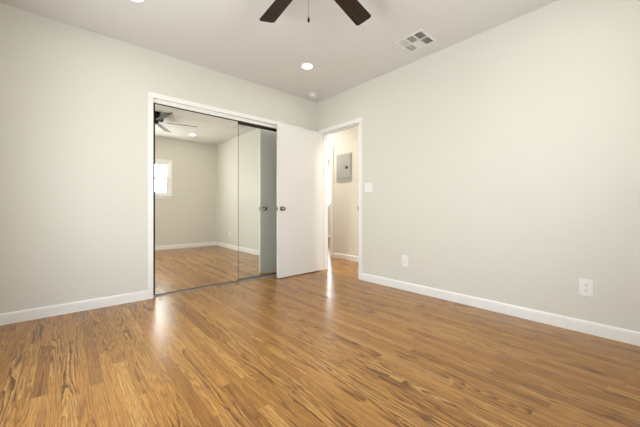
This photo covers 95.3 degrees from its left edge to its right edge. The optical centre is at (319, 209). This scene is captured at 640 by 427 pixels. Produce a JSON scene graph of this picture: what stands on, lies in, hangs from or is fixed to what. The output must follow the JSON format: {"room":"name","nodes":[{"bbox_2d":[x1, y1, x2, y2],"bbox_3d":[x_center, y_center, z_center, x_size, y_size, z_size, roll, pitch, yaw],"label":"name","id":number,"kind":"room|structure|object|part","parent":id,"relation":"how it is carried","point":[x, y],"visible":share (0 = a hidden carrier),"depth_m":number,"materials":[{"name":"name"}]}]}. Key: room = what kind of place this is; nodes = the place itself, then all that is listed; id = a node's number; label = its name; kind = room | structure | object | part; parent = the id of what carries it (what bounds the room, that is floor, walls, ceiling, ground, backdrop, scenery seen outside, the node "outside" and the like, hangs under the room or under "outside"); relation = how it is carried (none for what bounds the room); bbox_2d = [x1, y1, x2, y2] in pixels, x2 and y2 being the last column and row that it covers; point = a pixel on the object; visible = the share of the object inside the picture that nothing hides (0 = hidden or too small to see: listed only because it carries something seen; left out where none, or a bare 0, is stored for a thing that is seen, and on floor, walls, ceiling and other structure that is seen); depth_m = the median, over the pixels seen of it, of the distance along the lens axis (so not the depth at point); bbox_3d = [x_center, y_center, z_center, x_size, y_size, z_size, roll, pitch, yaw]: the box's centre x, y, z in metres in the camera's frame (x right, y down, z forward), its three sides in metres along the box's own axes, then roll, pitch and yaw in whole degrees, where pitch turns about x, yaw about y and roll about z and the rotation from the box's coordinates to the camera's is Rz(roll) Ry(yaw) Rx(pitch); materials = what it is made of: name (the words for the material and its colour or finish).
{"room":"empty bedroom","nodes":[
{"label":"empty bedroom","id":0,"kind":"room"},
{"bbox_2d":[0,3,316,313],"bbox_3d":[-1.477,-0.369,3.385,3.700,2.598,0.120,0,0,-41],"label":"wall","id":1,"kind":"structure","parent":0,"point":[74,100],"depth_m":2.68,"materials":[{"name":"paint"}]},
{"bbox_2d":[0,290,147,324],"bbox_3d":[-2.262,0.884,2.613,1.262,0.092,0.014,0,0,-41],"label":"baseboard","id":2,"kind":"structure","parent":1,"relation":"attached to","point":[53,310],"depth_m":2.62,"materials":[{"name":"wood"}]},
{"bbox_2d":[153,103,237,294],"bbox_3d":[-1.422,-0.110,3.434,0.976,2.047,0.022,0,0,-41],"label":"door","id":3,"kind":"structure","parent":1,"relation":"in","point":[195,155],"depth_m":3.38,"materials":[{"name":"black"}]},
{"bbox_2d":[153,98,276,128],"bbox_3d":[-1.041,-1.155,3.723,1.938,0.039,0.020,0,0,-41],"label":"trim","id":4,"kind":"structure","parent":1,"relation":"attached to","point":[162,102],"depth_m":3.49,"materials":[{"name":"wood"}]},
{"bbox_2d":[153,274,276,296],"bbox_3d":[-1.071,0.923,3.757,1.938,0.013,0.088,0,0,-41],"label":"trim","id":5,"kind":"structure","parent":1,"relation":"attached to","point":[271,275],"depth_m":3.57,"materials":[{"name":"silver metal"}]},
{"bbox_2d":[155,103,276,131],"bbox_3d":[-1.074,-1.143,3.760,1.938,0.065,0.076,0,0,-41],"label":"trim","id":6,"kind":"structure","parent":1,"relation":"attached to","point":[239,122],"depth_m":3.88,"materials":[{"name":"grey metal"}]},
{"bbox_2d":[148,91,303,298],"bbox_3d":[-1.017,-0.147,3.695,2.038,2.155,0.016,0,0,-41],"label":"trim","id":7,"kind":"structure","parent":1,"relation":"attached to","point":[151,95],"depth_m":3.04,"materials":[{"name":"wood"}]},
{"bbox_2d":[238,124,276,279],"bbox_3d":[-0.730,-0.099,4.088,0.981,2.026,0.022,0,0,-41],"label":"door","id":8,"kind":"structure","parent":1,"relation":"in","point":[257,147],"depth_m":3.96,"materials":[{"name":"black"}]},
{"bbox_2d":[276,122,321,277],"bbox_3d":[-0.276,-0.123,4.175,0.822,2.082,0.163,0,0,-43],"label":"door","id":9,"kind":"structure","parent":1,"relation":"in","point":[299,150],"depth_m":4.13,"materials":[{"name":"wood"}]},
{"bbox_2d":[0,0,557,159],"bbox_3d":[-0.214,-1.718,4.843,7.520,0.100,8.780,0,0,-41],"label":"ceiling","id":10,"kind":"structure","parent":0,"point":[229,37],"depth_m":2.72,"materials":[{"name":"paint"}]},
{"bbox_2d":[131,0,144,2],"bbox_3d":[-1.449,-1.665,2.272,0.154,0.007,0.154,0,0,-41],"label":"recessed light","id":11,"kind":"object","parent":10,"relation":"in","point":[137,1],"visible":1,"depth_m":2.33,"materials":[{"name":"white"}]},
{"bbox_2d":[301,63,313,69],"bbox_3d":[-0.148,-1.665,3.394,0.154,0.007,0.154,0,0,-41],"label":"recessed light","id":12,"kind":"object","parent":10,"relation":"in","point":[307,66],"visible":1,"depth_m":3.39,"materials":[{"name":"white plastic"}]},
{"bbox_2d":[308,92,317,97],"bbox_3d":[-0.106,-1.648,4.228,0.148,0.040,0.148,0,0,-41],"label":"smoke detector","id":13,"kind":"object","parent":10,"relation":"attached to","point":[312,94],"visible":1,"depth_m":4.18,"materials":[{"name":"white plastic"}]},
{"bbox_2d":[259,0,370,25],"bbox_3d":[-0.051,-1.411,1.838,1.302,0.513,1.276,0,0,-41],"label":"ceiling fan","id":14,"kind":"object","parent":10,"relation":"hanging from","point":[354,10],"visible":1,"depth_m":2.21,"materials":[{"name":"brown wood"}]},
{"bbox_3d":[-0.287,-1.512,2.146,0.135,0.006,0.496,-16,9,-35],"label":"blade","id":15,"kind":"part","parent":14,"relation":"part of","materials":[{"name":"brown wood"}]},
{"bbox_3d":[0.211,-1.512,2.144,0.135,0.006,0.496,-16,-9,35],"label":"blade","id":16,"kind":"part","parent":14,"relation":"part of","materials":[{"name":"brown wood"}]},
{"bbox_2d":[395,29,436,52],"bbox_3d":[0.949,-1.663,2.894,0.285,0.010,0.293,0,0,-41],"label":"ceiling vent","id":17,"kind":"object","parent":10,"relation":"in","point":[419,39],"visible":1,"depth_m":2.88,"materials":[{"name":"white metal"}]},
{"bbox_2d":[0,237,639,426],"bbox_3d":[-0.214,0.960,4.843,7.520,0.060,8.780,0,0,-41],"label":"floor","id":18,"kind":"structure","parent":0,"point":[330,347],"depth_m":1.77,"materials":[{"name":"brown wood"}]},
{"bbox_2d":[328,160,329,234],"bbox_3d":[1.519,-0.369,8.487,0.120,2.598,5.320,0,0,-41],"label":"wall","id":19,"kind":"structure","parent":0,"point":[328,160],"depth_m":9.77,"materials":[{"name":"paint"}]},
{"bbox_2d":[328,126,358,256],"bbox_3d":[0.085,-0.369,5.992,0.120,2.598,7.200,0,0,-41],"label":"wall","id":20,"kind":"structure","parent":0,"point":[345,194],"depth_m":5.43,"materials":[{"name":"paint"}]},
{"bbox_2d":[328,147,332,256],"bbox_3d":[-0.081,-0.150,6.079,0.016,2.160,1.016,0,0,-41],"label":"trim","id":21,"kind":"structure","parent":20,"relation":"attached to","point":[330,149],"depth_m":5.71,"materials":[{"name":"wood"}]},
{"bbox_2d":[337,152,351,181],"bbox_3d":[0.446,-0.785,5.466,0.026,0.520,0.394,0,0,-41],"label":"electrical panel","id":22,"kind":"object","parent":20,"relation":"attached to","point":[344,161],"visible":1,"depth_m":5.44,"materials":[{"name":"grey metal"}]},
{"bbox_2d":[333,253,358,261],"bbox_3d":[1.330,0.884,4.460,0.014,0.092,3.255,0,0,-41],"label":"baseboard","id":23,"kind":"structure","parent":20,"relation":"attached to","point":[335,255],"depth_m":5.41,"materials":[{"name":"wood"}]},
{"bbox_2d":[317,0,639,331],"bbox_3d":[-0.175,-0.369,4.798,0.120,2.598,8.660,0,0,-41],"label":"wall","id":24,"kind":"structure","parent":0,"point":[503,160],"depth_m":2.54,"materials":[{"name":"paint"}]},
{"bbox_2d":[318,117,361,279],"bbox_3d":[0.268,-0.145,4.185,0.016,2.151,0.877,0,0,-41],"label":"trim","id":25,"kind":"structure","parent":24,"relation":"attached to","point":[358,120],"depth_m":3.88,"materials":[{"name":"wood"}]},
{"bbox_2d":[322,123,358,269],"bbox_3d":[0.312,-0.128,4.223,0.140,2.115,0.805,0,0,-41],"label":"trim","id":26,"kind":"structure","parent":24,"relation":"attached to","point":[324,135],"depth_m":4.51,"materials":[{"name":"wood"}]},
{"bbox_2d":[365,182,372,191],"bbox_3d":[0.627,-0.288,3.777,0.010,0.118,0.128,0,0,-41],"label":"light switch","id":27,"kind":"object","parent":24,"relation":"attached to","point":[368,186],"visible":1,"depth_m":3.76,"materials":[{"name":"white plastic"}]},
{"bbox_2d":[402,255,407,266],"bbox_3d":[0.982,0.594,3.371,0.008,0.128,0.082,0,0,-41],"label":"wall outlet","id":28,"kind":"object","parent":24,"relation":"attached to","point":[404,257],"visible":1,"depth_m":3.37,"materials":[{"name":"white plastic"}]},
{"bbox_2d":[362,273,639,345],"bbox_3d":[1.541,0.884,2.724,0.014,0.092,3.011,0,0,-41],"label":"baseboard","id":29,"kind":"structure","parent":24,"relation":"attached to","point":[592,328],"depth_m":2.50,"materials":[{"name":"wood"}]},
{"bbox_2d":[579,278,592,296],"bbox_3d":[2.004,0.588,2.197,0.008,0.128,0.080,0,0,-41],"label":"wall outlet","id":30,"kind":"object","parent":24,"relation":"attached to","point":[585,285],"visible":1,"depth_m":2.19,"materials":[{"name":"white plastic"}]}
]}

